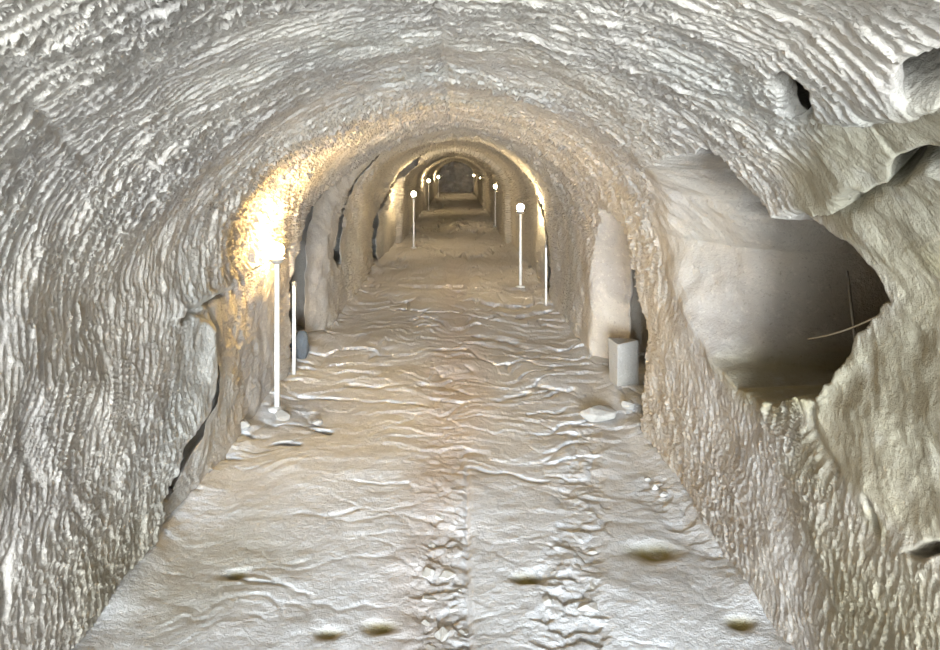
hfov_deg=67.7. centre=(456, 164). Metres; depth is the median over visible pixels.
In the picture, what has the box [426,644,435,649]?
stone
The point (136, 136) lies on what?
ceiling
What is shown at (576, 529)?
stone
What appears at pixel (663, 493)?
stone
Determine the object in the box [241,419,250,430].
stone
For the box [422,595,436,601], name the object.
stone
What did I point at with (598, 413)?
stone slab
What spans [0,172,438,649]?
wall
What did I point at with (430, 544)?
stone
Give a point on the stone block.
(623, 352)
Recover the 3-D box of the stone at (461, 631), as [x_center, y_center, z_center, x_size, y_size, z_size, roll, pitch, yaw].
[0.019,1.620,2.423,0.044,0.016,0.041,0,0,17]
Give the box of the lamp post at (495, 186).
[493,185,496,226]
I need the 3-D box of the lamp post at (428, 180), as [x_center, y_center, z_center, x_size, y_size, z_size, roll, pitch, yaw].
[-0.980,1.059,24.200,0.115,1.120,0.115,0,0,18]
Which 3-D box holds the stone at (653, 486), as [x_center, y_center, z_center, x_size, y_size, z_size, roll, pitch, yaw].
[0.976,1.591,3.464,0.043,0.033,0.054,0,0,-22]
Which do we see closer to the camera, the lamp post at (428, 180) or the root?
the root
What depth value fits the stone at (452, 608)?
2.55 m
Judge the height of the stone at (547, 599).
0.025 m
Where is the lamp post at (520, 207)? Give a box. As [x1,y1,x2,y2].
[516,204,524,287]
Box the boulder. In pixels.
[290,331,308,358]
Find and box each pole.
[292,281,295,374]
[545,245,546,305]
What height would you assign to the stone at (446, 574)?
0.030 m
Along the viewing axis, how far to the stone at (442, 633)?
2.40 m
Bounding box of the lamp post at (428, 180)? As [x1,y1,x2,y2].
[427,179,429,210]
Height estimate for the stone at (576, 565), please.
0.026 m
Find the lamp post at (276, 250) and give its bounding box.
[268,243,285,412]
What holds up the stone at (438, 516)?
on the floor
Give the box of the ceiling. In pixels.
[0,0,939,358]
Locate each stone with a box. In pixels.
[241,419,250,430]
[275,409,289,420]
[311,418,321,425]
[420,619,429,625]
[422,567,434,579]
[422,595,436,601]
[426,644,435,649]
[428,541,436,548]
[434,626,449,641]
[435,511,444,519]
[439,569,455,579]
[448,605,458,613]
[458,629,468,635]
[542,595,552,605]
[560,542,569,547]
[572,563,580,568]
[573,528,584,531]
[578,602,597,611]
[586,549,596,555]
[590,582,596,588]
[621,399,634,408]
[650,484,658,489]
[659,491,668,496]
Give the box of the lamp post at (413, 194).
[411,192,416,248]
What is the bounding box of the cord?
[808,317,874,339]
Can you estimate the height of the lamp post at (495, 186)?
1.120 m
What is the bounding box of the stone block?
[608,338,638,385]
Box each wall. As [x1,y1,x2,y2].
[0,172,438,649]
[439,161,472,191]
[473,173,939,649]
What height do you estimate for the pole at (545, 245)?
0.724 m
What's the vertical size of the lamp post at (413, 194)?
1.120 m
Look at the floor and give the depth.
3.26 m
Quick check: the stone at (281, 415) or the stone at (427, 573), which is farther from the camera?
the stone at (281, 415)
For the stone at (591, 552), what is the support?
on the floor
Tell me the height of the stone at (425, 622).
0.027 m
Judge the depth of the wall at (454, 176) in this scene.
41.85 m
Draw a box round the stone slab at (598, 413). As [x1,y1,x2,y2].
[580,405,616,421]
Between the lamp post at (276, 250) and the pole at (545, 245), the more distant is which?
the pole at (545, 245)
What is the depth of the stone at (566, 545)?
2.94 m
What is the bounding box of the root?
[846,271,855,338]
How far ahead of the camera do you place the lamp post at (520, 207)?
9.13 m
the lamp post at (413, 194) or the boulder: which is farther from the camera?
the lamp post at (413, 194)
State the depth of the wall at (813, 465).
2.70 m
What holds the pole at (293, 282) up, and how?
on the floor
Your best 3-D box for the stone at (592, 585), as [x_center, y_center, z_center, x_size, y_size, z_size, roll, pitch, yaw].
[0.520,1.597,2.651,0.056,0.017,0.056,0,0,-5]
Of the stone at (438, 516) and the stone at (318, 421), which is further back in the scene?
the stone at (318, 421)
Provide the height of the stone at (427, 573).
0.028 m
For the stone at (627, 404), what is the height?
0.061 m
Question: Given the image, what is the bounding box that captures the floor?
[70,192,794,649]
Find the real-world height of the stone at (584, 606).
0.028 m

